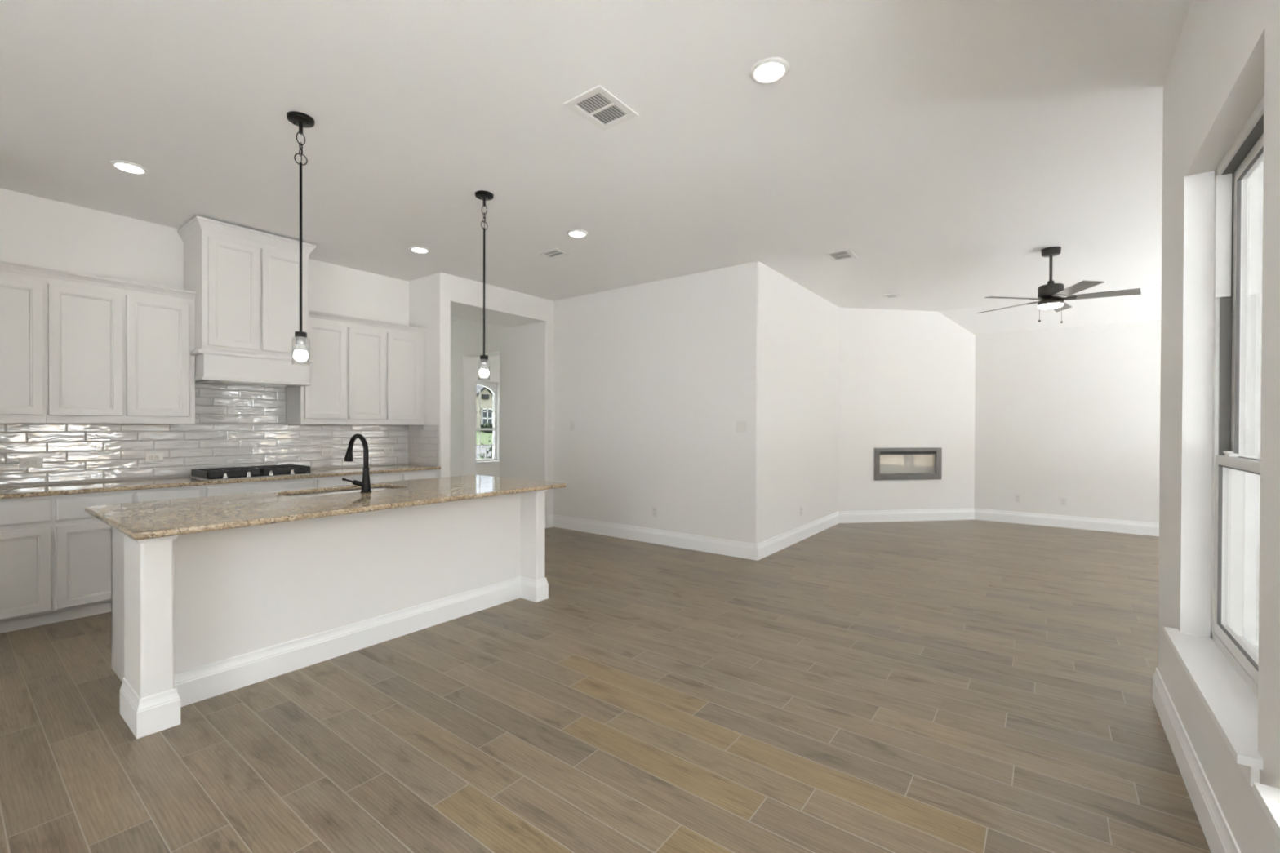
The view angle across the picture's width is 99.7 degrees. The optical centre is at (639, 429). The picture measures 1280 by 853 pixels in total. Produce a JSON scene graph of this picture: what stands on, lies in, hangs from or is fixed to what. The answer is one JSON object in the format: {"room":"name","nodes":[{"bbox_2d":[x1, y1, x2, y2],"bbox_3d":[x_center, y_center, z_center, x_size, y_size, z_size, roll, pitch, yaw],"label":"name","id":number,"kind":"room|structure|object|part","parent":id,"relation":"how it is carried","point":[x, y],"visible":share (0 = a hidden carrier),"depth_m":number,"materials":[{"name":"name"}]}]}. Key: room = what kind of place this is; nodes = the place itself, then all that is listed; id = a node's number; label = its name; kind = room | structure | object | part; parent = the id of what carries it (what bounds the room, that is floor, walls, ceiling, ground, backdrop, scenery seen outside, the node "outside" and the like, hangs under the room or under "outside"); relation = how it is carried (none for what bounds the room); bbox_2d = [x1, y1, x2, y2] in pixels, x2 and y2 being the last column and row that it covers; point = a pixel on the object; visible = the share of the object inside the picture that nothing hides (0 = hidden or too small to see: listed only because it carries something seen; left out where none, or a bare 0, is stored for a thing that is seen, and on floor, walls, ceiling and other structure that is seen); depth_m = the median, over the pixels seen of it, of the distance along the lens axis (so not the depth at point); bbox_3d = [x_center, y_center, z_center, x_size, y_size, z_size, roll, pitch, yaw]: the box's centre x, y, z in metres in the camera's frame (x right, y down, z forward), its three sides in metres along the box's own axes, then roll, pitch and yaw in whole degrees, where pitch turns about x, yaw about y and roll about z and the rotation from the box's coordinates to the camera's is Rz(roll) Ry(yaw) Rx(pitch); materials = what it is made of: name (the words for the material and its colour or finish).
{"room":"open-plan kitchen","nodes":[
{"label":"open-plan kitchen","id":0,"kind":"room"},
{"bbox_2d":[0,187,408,487],"bbox_3d":[-4.717,-0.223,3.763,0.114,3.098,6.512,0,0,37],"label":"wall","id":1,"kind":"structure","parent":0,"point":[36,231],"depth_m":4.36,"materials":[{"name":"white paint"}]},
{"bbox_2d":[0,270,45,423],"bbox_3d":[-4.561,-0.560,3.579,0.348,1.035,0.810,0,0,37],"label":"upper cabinet","id":2,"kind":"object","parent":1,"relation":"attached to","point":[22,296],"visible":1,"depth_m":3.71,"materials":[{"name":"white paint"}]},
{"bbox_2d":[45,277,195,423],"bbox_3d":[-4.064,-0.562,4.235,0.348,1.035,0.836,0,0,37],"label":"upper cabinet","id":3,"kind":"object","parent":1,"relation":"attached to","point":[113,355],"visible":0.87,"depth_m":4.09,"materials":[{"name":"white paint"}]},
{"bbox_3d":[-4.064,-0.564,3.965,0.020,0.927,0.382,0,0,37],"label":"door","id":4,"kind":"part","parent":3,"relation":"part of","materials":[{"name":"white paint"}]},
{"bbox_2d":[0,261,195,299],"bbox_3d":[-4.170,-1.101,3.806,0.036,0.058,1.645,0,0,37],"label":"crown molding","id":5,"kind":"structure","parent":3,"relation":"attached to","point":[4,266],"depth_m":3.98,"materials":[{"name":"white paint"}]},
{"bbox_3d":[-3.821,-0.565,4.286,0.020,0.927,0.377,0,0,37],"label":"door","id":6,"kind":"part","parent":3,"relation":"part of","materials":[{"name":"white paint"}]},
{"bbox_2d":[0,383,439,486],"bbox_3d":[-3.588,0.004,4.652,0.615,0.812,3.732,0,0,37],"label":"tile backsplash","id":7,"kind":"structure","parent":1,"relation":"attached to","point":[234,425],"depth_m":4.81,"materials":[{"name":"white"}]},
{"bbox_2d":[18,457,43,467],"bbox_3d":[-4.478,0.246,3.970,0.008,0.072,0.116,0,0,37],"label":"wall outlet","id":8,"kind":"object","parent":7,"relation":"attached to","point":[24,462],"visible":1,"depth_m":3.97,"materials":[{"name":"white plastic"}]},
{"bbox_2d":[24,460,30,465],"bbox_3d":[-4.489,0.246,3.954,0.004,0.033,0.028,0,0,37],"label":"receptacle","id":9,"kind":"object","parent":8,"relation":"attached to","point":[26,462],"depth_m":3.95,"materials":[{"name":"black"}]},
{"bbox_2d":[32,460,38,465],"bbox_3d":[-4.465,0.246,3.985,0.004,0.033,0.028,0,0,37],"label":"receptacle","id":10,"kind":"object","parent":8,"relation":"attached to","point":[34,462],"depth_m":3.98,"materials":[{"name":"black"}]},
{"bbox_2d":[145,453,163,462],"bbox_3d":[-4.064,0.234,4.517,0.008,0.072,0.116,0,0,37],"label":"wall outlet","id":11,"kind":"object","parent":7,"relation":"attached to","point":[149,457],"visible":1,"depth_m":4.51,"materials":[{"name":"white plastic"}]},
{"bbox_2d":[320,448,333,456],"bbox_3d":[-3.245,0.240,5.600,0.008,0.072,0.116,0,0,37],"label":"wall outlet","id":12,"kind":"object","parent":7,"relation":"attached to","point":[324,452],"visible":1,"depth_m":5.60,"materials":[{"name":"white plastic"}]},
{"bbox_2d":[383,446,393,453],"bbox_3d":[-2.849,0.233,6.123,0.008,0.072,0.116,0,0,37],"label":"wall outlet","id":13,"kind":"object","parent":7,"relation":"attached to","point":[386,449],"visible":1,"depth_m":6.12,"materials":[{"name":"white plastic"}]},
{"bbox_2d":[177,215,315,387],"bbox_3d":[-3.490,-1.054,4.820,0.553,1.304,0.877,0,0,37],"label":"range hood","id":14,"kind":"object","parent":1,"relation":"attached to","point":[245,282],"visible":0.81,"depth_m":4.60,"materials":[{"name":"white paint"}]},
{"bbox_3d":[-3.403,-1.127,4.529,0.020,0.883,0.359,0,0,37],"label":"door","id":15,"kind":"part","parent":14,"relation":"part of","materials":[{"name":"white paint"}]},
{"bbox_3d":[-3.488,-1.663,4.817,0.553,0.085,0.877,0,0,37],"label":"crown","id":16,"kind":"part","parent":14,"relation":"part of","materials":[{"name":"white paint"}]},
{"bbox_3d":[-3.177,-1.129,4.828,0.020,0.883,0.350,0,0,37],"label":"door","id":17,"kind":"part","parent":14,"relation":"part of","materials":[{"name":"white paint"}]},
{"bbox_2d":[286,316,346,424],"bbox_3d":[-3.207,-0.566,5.370,0.348,1.035,0.423,0,0,37],"label":"upper cabinet","id":18,"kind":"object","parent":1,"relation":"attached to","point":[324,402],"visible":0.82,"depth_m":5.27,"materials":[{"name":"white paint"}]},
{"bbox_3d":[-3.071,-0.569,5.277,0.020,0.927,0.382,0,0,37],"label":"door","id":19,"kind":"part","parent":18,"relation":"part of","materials":[{"name":"white paint"}]},
{"bbox_2d":[346,322,424,425],"bbox_3d":[-2.823,-0.567,5.877,0.348,1.035,0.849,0,0,37],"label":"upper cabinet","id":20,"kind":"object","parent":1,"relation":"attached to","point":[385,366],"visible":0.88,"depth_m":5.74,"materials":[{"name":"white paint"}]},
{"bbox_3d":[-2.828,-0.570,5.598,0.020,0.927,0.375,0,0,37],"label":"door","id":21,"kind":"part","parent":20,"relation":"part of","materials":[{"name":"white paint"}]},
{"bbox_2d":[308,310,426,333],"bbox_3d":[-2.812,-1.107,5.601,0.036,0.058,1.272,0,0,37],"label":"crown molding","id":22,"kind":"structure","parent":20,"relation":"attached to","point":[312,313],"depth_m":5.56,"materials":[{"name":"white paint"}]},
{"bbox_3d":[-2.586,-0.571,5.918,0.020,0.927,0.373,0,0,37],"label":"door","id":23,"kind":"part","parent":20,"relation":"part of","materials":[{"name":"white paint"}]},
{"bbox_2d":[408,272,553,528],"bbox_3d":[-1.978,-0.232,6.850,0.758,3.098,1.717,0,0,37],"label":"wall","id":24,"kind":"structure","parent":0,"point":[433,299],"depth_m":7.01,"materials":[{"name":"white paint"}]},
{"bbox_2d":[475,354,499,476],"bbox_3d":[-3.803,-0.261,10.900,0.220,3.098,6.200,0,0,37],"label":"wall","id":25,"kind":"structure","parent":0,"point":[493,362],"depth_m":11.60,"materials":[{"name":"white paint"}]},
{"bbox_2d":[475,381,496,462],"bbox_3d":[-3.535,-0.164,11.288,0.090,1.700,1.240,0,0,37],"label":"window","id":26,"kind":"structure","parent":25,"relation":"in","point":[486,392],"depth_m":11.63,"materials":[{"name":"clear glass"}]},
{"bbox_3d":[-3.518,0.002,11.275,0.045,0.050,1.160,0,0,37],"label":"meeting rail","id":27,"kind":"part","parent":26,"relation":"part of","materials":[{"name":"white paint"}]},
{"bbox_2d":[475,460,499,466],"bbox_3d":[-3.454,0.730,11.230,0.150,0.094,1.320,0,0,37],"label":"trim","id":28,"kind":"structure","parent":25,"relation":"attached to","point":[493,462],"depth_m":11.44,"materials":[{"name":"white paint"}]},
{"bbox_2d":[0,0,1191,335],"bbox_3d":[-0.714,-1.642,4.510,13.200,0.543,12.740,0,0,37],"label":"ceiling","id":29,"kind":"structure","parent":0,"point":[944,145],"depth_m":3.12,"materials":[{"name":"white paint"}]},
{"bbox_2d":[109,160,148,174],"bbox_3d":[-3.339,-1.710,3.530,0.185,0.012,0.185,0,0,37],"label":"recessed light","id":30,"kind":"object","parent":29,"relation":"in","point":[127,166],"visible":1,"depth_m":3.52,"materials":[{"name":"white plastic"}]},
{"bbox_2d":[286,111,315,365],"bbox_3d":[-1.863,-1.031,2.964,0.132,1.352,0.132,0,0,37],"label":"pendant light","id":31,"kind":"object","parent":29,"relation":"hanging from","point":[300,119],"visible":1,"depth_m":2.96,"materials":[{"name":"black metal"}]},
{"bbox_3d":[-1.863,-0.995,2.964,0.013,0.934,0.013,0,0,22],"label":"stem","id":32,"kind":"part","parent":31,"relation":"part of","materials":[{"name":"black metal"}]},
{"bbox_2d":[294,331,306,344],"bbox_3d":[-1.864,-0.501,2.967,0.058,0.066,0.058,0,0,37],"label":"socket","id":33,"kind":"object","parent":31,"relation":"attached to","point":[300,336],"depth_m":2.95,"materials":[{"name":"black metal"}]},
{"bbox_3d":[-1.865,-0.430,2.968,0.084,0.150,0.084,0,0,37],"label":"lamp shade","id":34,"kind":"part","parent":31,"relation":"part of","materials":[{"name":"clear glass"}]},
{"bbox_3d":[-1.865,-0.402,2.968,0.069,0.060,0.069,0,0,37],"label":"bulb","id":35,"kind":"part","parent":31,"relation":"part of","materials":[{"name":"white glass"}]},
{"bbox_2d":[408,246,430,253],"bbox_3d":[-2.111,-1.715,5.168,0.185,0.012,0.185,0,0,37],"label":"recessed light","id":36,"kind":"object","parent":29,"relation":"in","point":[415,249],"visible":1,"depth_m":5.15,"materials":[{"name":"white plastic"}]},
{"bbox_2d":[475,190,493,377],"bbox_3d":[-1.135,-1.034,3.932,0.132,1.352,0.132,0,0,37],"label":"pendant light","id":37,"kind":"object","parent":29,"relation":"hanging from","point":[483,195],"visible":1,"depth_m":3.92,"materials":[{"name":"black metal"}]},
{"bbox_3d":[-1.135,-0.998,3.933,0.013,0.934,0.013,0,0,22],"label":"stem","id":38,"kind":"part","parent":37,"relation":"part of","materials":[{"name":"black metal"}]},
{"bbox_2d":[480,355,488,364],"bbox_3d":[-1.137,-0.504,3.936,0.058,0.066,0.058,0,0,37],"label":"socket","id":39,"kind":"object","parent":37,"relation":"attached to","point":[484,358],"depth_m":3.91,"materials":[{"name":"black metal"}]},
{"bbox_3d":[-1.137,-0.405,3.936,0.069,0.060,0.069,0,0,37],"label":"bulb","id":40,"kind":"part","parent":37,"relation":"part of","materials":[{"name":"white glass"}]},
{"bbox_2d":[537,247,571,258],"bbox_3d":[-0.840,-1.714,5.260,0.270,0.008,0.200,0,0,37],"label":"ceiling vent","id":41,"kind":"object","parent":29,"relation":"in","point":[553,253],"visible":1,"depth_m":5.25,"materials":[{"name":"white metal"}]},
{"bbox_2d":[566,229,587,237],"bbox_3d":[-0.549,-1.708,4.721,0.185,0.012,0.185,0,0,37],"label":"recessed light","id":42,"kind":"object","parent":29,"relation":"in","point":[574,233],"visible":1,"depth_m":4.71,"materials":[{"name":"white plastic"}]},
{"bbox_2d":[563,84,638,130],"bbox_3d":[-0.203,-1.698,2.864,0.250,0.008,0.320,0,0,37],"label":"ceiling vent","id":43,"kind":"object","parent":29,"relation":"in","point":[597,104],"visible":1,"depth_m":2.85,"materials":[{"name":"white metal"}]},
{"bbox_2d":[749,57,789,84],"bbox_3d":[0.612,-1.691,2.552,0.185,0.012,0.185,0,0,37],"label":"recessed light","id":44,"kind":"object","parent":29,"relation":"in","point":[770,69],"visible":1,"depth_m":2.54,"materials":[{"name":"white plastic"}]},
{"bbox_2d":[823,248,857,262],"bbox_3d":[1.968,-1.705,5.292,0.235,0.008,0.310,0,0,37],"label":"ceiling vent","id":45,"kind":"object","parent":29,"relation":"in","point":[846,254],"visible":1,"depth_m":5.28,"materials":[{"name":"white metal"}]},
{"bbox_2d":[880,293,901,298],"bbox_3d":[3.220,-1.710,6.916,0.190,0.008,0.240,0,0,37],"label":"ceiling vent","id":46,"kind":"object","parent":29,"relation":"in","point":[891,295],"visible":1,"depth_m":6.90,"materials":[{"name":"white metal"}]},
{"bbox_2d":[977,246,1141,323],"bbox_3d":[3.907,-1.350,5.111,1.259,0.702,1.250,0,0,37],"label":"ceiling fan","id":47,"kind":"object","parent":29,"relation":"hanging from","point":[1050,295],"visible":1,"depth_m":5.00,"materials":[{"name":"brown metal"}]},
{"bbox_3d":[3.717,-1.228,5.447,0.133,0.032,0.548,0,0,-27],"label":"blade","id":48,"kind":"part","parent":47,"relation":"part of","materials":[{"name":"grey wood"}]},
{"bbox_3d":[3.487,-1.227,5.053,0.548,0.032,0.133,0,0,-9],"label":"blade","id":49,"kind":"part","parent":47,"relation":"part of","materials":[{"name":"grey wood"}]},
{"bbox_3d":[3.873,-1.314,5.091,0.198,0.170,0.198,0,0,37],"label":"motor","id":50,"kind":"part","parent":47,"relation":"part of","materials":[{"name":"brown metal"}]},
{"bbox_3d":[4.163,-1.226,5.349,0.548,0.032,0.133,0,0,-45],"label":"blade","id":51,"kind":"part","parent":47,"relation":"part of","materials":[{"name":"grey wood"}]},
{"bbox_3d":[3.790,-1.224,4.712,0.133,0.032,0.548,0,0,9],"label":"blade","id":52,"kind":"part","parent":47,"relation":"part of","materials":[{"name":"grey wood"}]},
{"bbox_3d":[4.208,-1.224,4.895,0.548,0.032,0.133,0,0,27],"label":"blade","id":53,"kind":"part","parent":47,"relation":"part of","materials":[{"name":"grey wood"}]},
{"bbox_2d":[0,520,1211,852],"bbox_3d":[-0.741,1.435,4.546,12.750,0.200,12.450,0,0,37],"label":"floor","id":54,"kind":"structure","parent":0,"point":[949,686],"depth_m":2.45,"materials":[{"name":"brown wood"}]},
{"bbox_2d":[0,495,53,633],"bbox_3d":[-4.452,0.887,3.506,0.628,0.883,0.816,0,0,37],"label":"base cabinet","id":55,"kind":"object","parent":54,"relation":"on","point":[26,523],"visible":0.9,"depth_m":3.55,"materials":[{"name":"white paint"}]},
{"bbox_3d":[-4.079,0.546,3.492,0.020,0.157,0.365,0,0,37],"label":"drawer","id":56,"kind":"part","parent":55,"relation":"part of","materials":[{"name":"white paint"}]},
{"bbox_3d":[-4.080,0.940,3.494,0.020,0.564,0.365,0,0,37],"label":"door","id":57,"kind":"part","parent":55,"relation":"part of","materials":[{"name":"white paint"}]},
{"bbox_2d":[52,485,202,623],"bbox_3d":[-3.962,0.885,4.154,0.628,0.883,0.808,0,0,37],"label":"base cabinet","id":58,"kind":"object","parent":54,"relation":"on","point":[82,542],"visible":0.33,"depth_m":3.77,"materials":[{"name":"white paint"}]},
{"bbox_3d":[-3.839,0.939,3.812,0.020,0.564,0.390,0,0,37],"label":"door","id":59,"kind":"part","parent":58,"relation":"part of","materials":[{"name":"white paint"}]},
{"bbox_3d":[-3.838,0.545,3.810,0.020,0.157,0.390,0,0,37],"label":"drawer","id":60,"kind":"part","parent":58,"relation":"part of","materials":[{"name":"white paint"}]},
{"bbox_3d":[-3.598,0.544,4.128,0.020,0.157,0.372,0,0,37],"label":"drawer","id":61,"kind":"part","parent":58,"relation":"part of","materials":[{"name":"white paint"}]},
{"bbox_2d":[202,477,314,497],"bbox_3d":[-3.471,0.883,4.802,0.628,0.883,0.818,0,0,37],"label":"base cabinet","id":62,"kind":"object","parent":54,"relation":"on","point":[215,490],"visible":0.12,"depth_m":4.57,"materials":[{"name":"white paint"}]},
{"bbox_2d":[111,489,548,739],"bbox_3d":[-1.867,0.894,3.613,1.044,0.884,2.414,0,0,37],"label":"kitchen island","id":63,"kind":"object","parent":54,"relation":"on","point":[196,617],"visible":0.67,"depth_m":3.01,"materials":[{"name":"white paint"}]},
{"bbox_3d":[-1.998,0.843,3.712,0.675,0.784,2.266,0,0,37],"label":"frame","id":64,"kind":"part","parent":63,"relation":"part of","materials":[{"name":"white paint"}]},
{"bbox_3d":[-2.671,0.896,2.813,0.687,0.884,0.020,0,0,37],"label":"panel","id":65,"kind":"part","parent":63,"relation":"part of","materials":[{"name":"white paint"}]},
{"bbox_3d":[-2.276,0.899,2.502,0.325,0.884,0.116,0,0,37],"label":"post","id":66,"kind":"part","parent":63,"relation":"part of","materials":[{"name":"white paint"}]},
{"bbox_3d":[-2.268,0.477,2.495,0.341,0.039,0.148,0,0,37],"label":"cap trim","id":67,"kind":"part","parent":63,"relation":"part of","materials":[{"name":"white paint"}]},
{"bbox_2d":[84,475,566,539],"bbox_3d":[-1.800,0.438,3.588,1.205,0.030,2.520,0,0,37],"label":"island countertop","id":68,"kind":"structure","parent":63,"relation":"on","point":[169,517],"depth_m":3.04,"materials":[{"name":"stone"}]},
{"bbox_2d":[286,487,393,497],"bbox_3d":[-2.061,0.555,3.762,0.426,0.209,0.776,0,0,37],"label":"undermount sink","id":69,"kind":"object","parent":68,"relation":"in","point":[377,488],"visible":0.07,"depth_m":3.88,"materials":[{"name":"silver metal"}]},
{"bbox_2d":[342,433,371,492],"bbox_3d":[-1.978,0.226,3.659,0.311,0.391,0.188,0,0,37],"label":"kitchen faucet","id":70,"kind":"object","parent":68,"relation":"on","point":[365,484],"visible":1,"depth_m":3.62,"materials":[{"name":"black metal"}]},
{"bbox_3d":[-1.916,0.335,3.541,0.017,0.037,0.074,0,0,37],"label":"lever","id":71,"kind":"part","parent":70,"relation":"part of","materials":[{"name":"black metal"}]},
{"bbox_3d":[-1.871,0.364,3.601,0.033,0.058,0.095,0,0,37],"label":"handle","id":72,"kind":"part","parent":70,"relation":"part of","materials":[{"name":"black metal"}]},
{"bbox_3d":[-1.587,1.256,3.403,0.341,0.165,2.414,0,0,37],"label":"baseboard","id":73,"kind":"part","parent":63,"relation":"part of","materials":[{"name":"white paint"}]},
{"bbox_3d":[-1.665,0.896,3.465,0.135,0.884,2.254,0,0,37],"label":"panel","id":74,"kind":"part","parent":63,"relation":"part of","materials":[{"name":"white paint"}]},
{"bbox_3d":[-0.903,0.893,4.318,0.325,0.884,0.094,0,0,37],"label":"post","id":75,"kind":"part","parent":63,"relation":"part of","materials":[{"name":"white paint"}]},
{"bbox_3d":[-0.895,0.471,4.311,0.341,0.039,0.126,0,0,37],"label":"cap trim","id":76,"kind":"part","parent":63,"relation":"part of","materials":[{"name":"white paint"}]},
{"bbox_2d":[314,469,438,488],"bbox_3d":[-2.842,0.880,5.634,0.628,0.883,1.268,0,0,37],"label":"base cabinet","id":77,"kind":"object","parent":54,"relation":"on","point":[324,482],"visible":0.1,"depth_m":5.42,"materials":[{"name":"white paint"}]},
{"bbox_2d":[0,463,440,499],"bbox_3d":[-3.575,0.426,4.643,0.650,0.030,3.730,0,0,37],"label":"countertop","id":78,"kind":"structure","parent":77,"relation":"on","point":[46,490],"depth_m":4.21,"materials":[{"name":"stone"}]},
{"bbox_2d":[189,464,315,480],"bbox_3d":[-3.427,0.376,4.795,0.523,0.068,0.786,0,0,37],"label":"gas cooktop","id":79,"kind":"object","parent":78,"relation":"in","point":[264,471],"visible":1,"depth_m":4.66,"materials":[{"name":"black metal"}]},
{"bbox_3d":[-3.417,0.380,4.444,0.042,0.041,0.042,0,0,37],"label":"knob","id":80,"kind":"part","parent":79,"relation":"part of","materials":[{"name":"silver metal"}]},
{"bbox_3d":[-3.317,0.380,4.576,0.042,0.041,0.042,0,0,37],"label":"knob","id":81,"kind":"part","parent":79,"relation":"part of","materials":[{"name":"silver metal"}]},
{"bbox_3d":[-3.428,0.406,4.795,0.523,0.008,0.786,0,0,37],"label":"trim","id":82,"kind":"part","parent":79,"relation":"part of","materials":[{"name":"silver metal"}]},
{"bbox_2d":[192,471,312,479],"bbox_3d":[-3.428,0.400,4.795,0.499,0.006,0.762,0,0,37],"label":"control panel","id":83,"kind":"object","parent":79,"relation":"on","point":[263,474],"depth_m":4.57,"materials":[{"name":"black metal"}]},
{"bbox_3d":[-2.724,0.540,5.282,0.020,0.157,0.800,0,0,37],"label":"drawer","id":84,"kind":"part","parent":77,"relation":"part of","materials":[{"name":"white paint"}]},
{"bbox_3d":[-2.355,0.539,5.771,0.020,0.157,0.370,0,0,37],"label":"drawer","id":85,"kind":"part","parent":77,"relation":"part of","materials":[{"name":"white paint"}]},
{"bbox_2d":[450,261,839,543],"bbox_3d":[-0.796,-0.239,8.695,7.036,3.098,2.691,0,0,37],"label":"wall","id":86,"kind":"structure","parent":0,"point":[655,380],"depth_m":6.31,"materials":[{"name":"white paint"}]},
{"bbox_2d":[569,422,573,430],"bbox_3d":[-0.896,-0.043,7.078,0.072,0.116,0.009,0,0,37],"label":"wall switch","id":87,"kind":"object","parent":86,"relation":"attached to","point":[571,424],"visible":1,"depth_m":7.07,"materials":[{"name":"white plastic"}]},
{"bbox_2d":[652,506,657,516],"bbox_3d":[0.169,0.959,6.276,0.072,0.116,0.008,0,0,37],"label":"wall outlet","id":88,"kind":"object","parent":86,"relation":"attached to","point":[654,508],"visible":1,"depth_m":6.27,"materials":[{"name":"white plastic"}]},
{"bbox_2d":[736,421,746,431],"bbox_3d":[1.051,-0.029,5.605,0.118,0.116,0.009,0,0,37],"label":"wall switch","id":89,"kind":"object","parent":86,"relation":"attached to","point":[741,426],"visible":1,"depth_m":5.60,"materials":[{"name":"white plastic"}]},
{"bbox_2d":[800,506,802,515],"bbox_3d":[1.943,0.982,6.489,0.008,0.116,0.072,0,0,37],"label":"wall outlet","id":90,"kind":"object","parent":86,"relation":"attached to","point":[801,507],"visible":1,"depth_m":6.47,"materials":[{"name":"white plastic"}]},
{"bbox_2d":[546,508,1159,560],"bbox_3d":[3.380,1.253,6.739,9.236,0.165,2.412,0,0,-1],"label":"baseboard","id":91,"kind":"structure","parent":86,"relation":"attached to","point":[757,552],"depth_m":6.98,"materials":[{"name":"white paint"}]},
{"bbox_2d":[838,307,975,511],"bbox_3d":[3.865,-0.219,7.869,2.202,3.098,0.140,0,0,-9],"label":"wall","id":92,"kind":"structure","parent":0,"point":[907,377],"depth_m":7.79,"materials":[{"name":"white paint"}]},
{"bbox_2d":[874,447,942,480],"bbox_3d":[3.863,0.499,7.858,1.056,0.463,0.150,0,0,-9],"label":"linear fireplace","id":93,"kind":"object","parent":92,"relation":"in","point":[890,464],"visible":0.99,"depth_m":7.87,"materials":[{"name":"grey metal"}]},
{"bbox_2d":[973,320,1160,523],"bbox_3d":[6.419,-0.205,6.949,4.187,3.098,0.150,0,0,37],"label":"wall","id":94,"kind":"structure","parent":0,"point":[1072,413],"depth_m":7.29,"materials":[{"name":"white paint"}]},
{"bbox_2d":[1014,493,1021,502],"bbox_3d":[5.357,0.979,7.656,0.072,0.116,0.008,0,0,37],"label":"wall outlet","id":95,"kind":"object","parent":94,"relation":"attached to","point":[1017,497],"visible":1,"depth_m":7.65,"materials":[{"name":"white plastic"}]},
{"bbox_2d":[1060,497,1066,506],"bbox_3d":[5.764,0.984,7.348,0.072,0.116,0.008,0,0,37],"label":"wall outlet","id":96,"kind":"object","parent":94,"relation":"attached to","point":[1063,500],"visible":1,"depth_m":7.34,"materials":[{"name":"white plastic"}]},
{"bbox_2d":[1157,0,1279,852],"bbox_3d":[0.634,-0.183,-0.102,0.250,3.098,6.803,0,0,37],"label":"wall","id":97,"kind":"structure","parent":0,"point":[1226,57],"depth_m":2.11,"materials":[{"name":"white paint"}]},
{"bbox_2d":[1151,667,1240,852],"bbox_3d":[0.658,1.283,-0.043,0.266,0.165,6.719,0,0,37],"label":"baseboard","id":98,"kind":"structure","parent":97,"relation":"attached to","point":[1220,838],"depth_m":1.95,"materials":[{"name":"white paint"}]},
{"bbox_2d":[1163,626,1262,786],"bbox_3d":[1.944,0.886,1.810,0.135,0.087,1.127,0,0,37],"label":"window sill","id":99,"kind":"structure","parent":97,"relation":"attached to","point":[1230,703],"depth_m":1.72,"materials":[{"name":"white paint"}]},
{"bbox_2d":[1210,94,1264,697],"bbox_3d":[2.030,-0.098,1.741,0.089,1.885,1.037,0,0,37],"label":"window","id":100,"kind":"structure","parent":97,"relation":"in","point":[1230,463],"depth_m":2.11,"materials":[{"name":"white plastic"}]},
{"bbox_3d":[2.012,0.457,1.756,0.032,0.705,0.967,0,0,37],"label":"sash","id":101,"kind":"part","parent":100,"relation":"part of","materials":[{"name":"white plastic"}]},
{"bbox_3d":[2.049,-0.430,1.726,0.032,1.150,0.967,0,0,37],"label":"sash","id":102,"kind":"part","parent":100,"relation":"part of","materials":[{"name":"white plastic"}]},
{"bbox_2d":[1253,782,1279,839],"bbox_3d":[1.147,0.889,0.757,0.135,0.087,1.238,0,0,37],"label":"window sill","id":103,"kind":"structure","parent":97,"relation":"attached to","point":[1268,797],"depth_m":1.23,"materials":[{"name":"white paint"}]}
]}

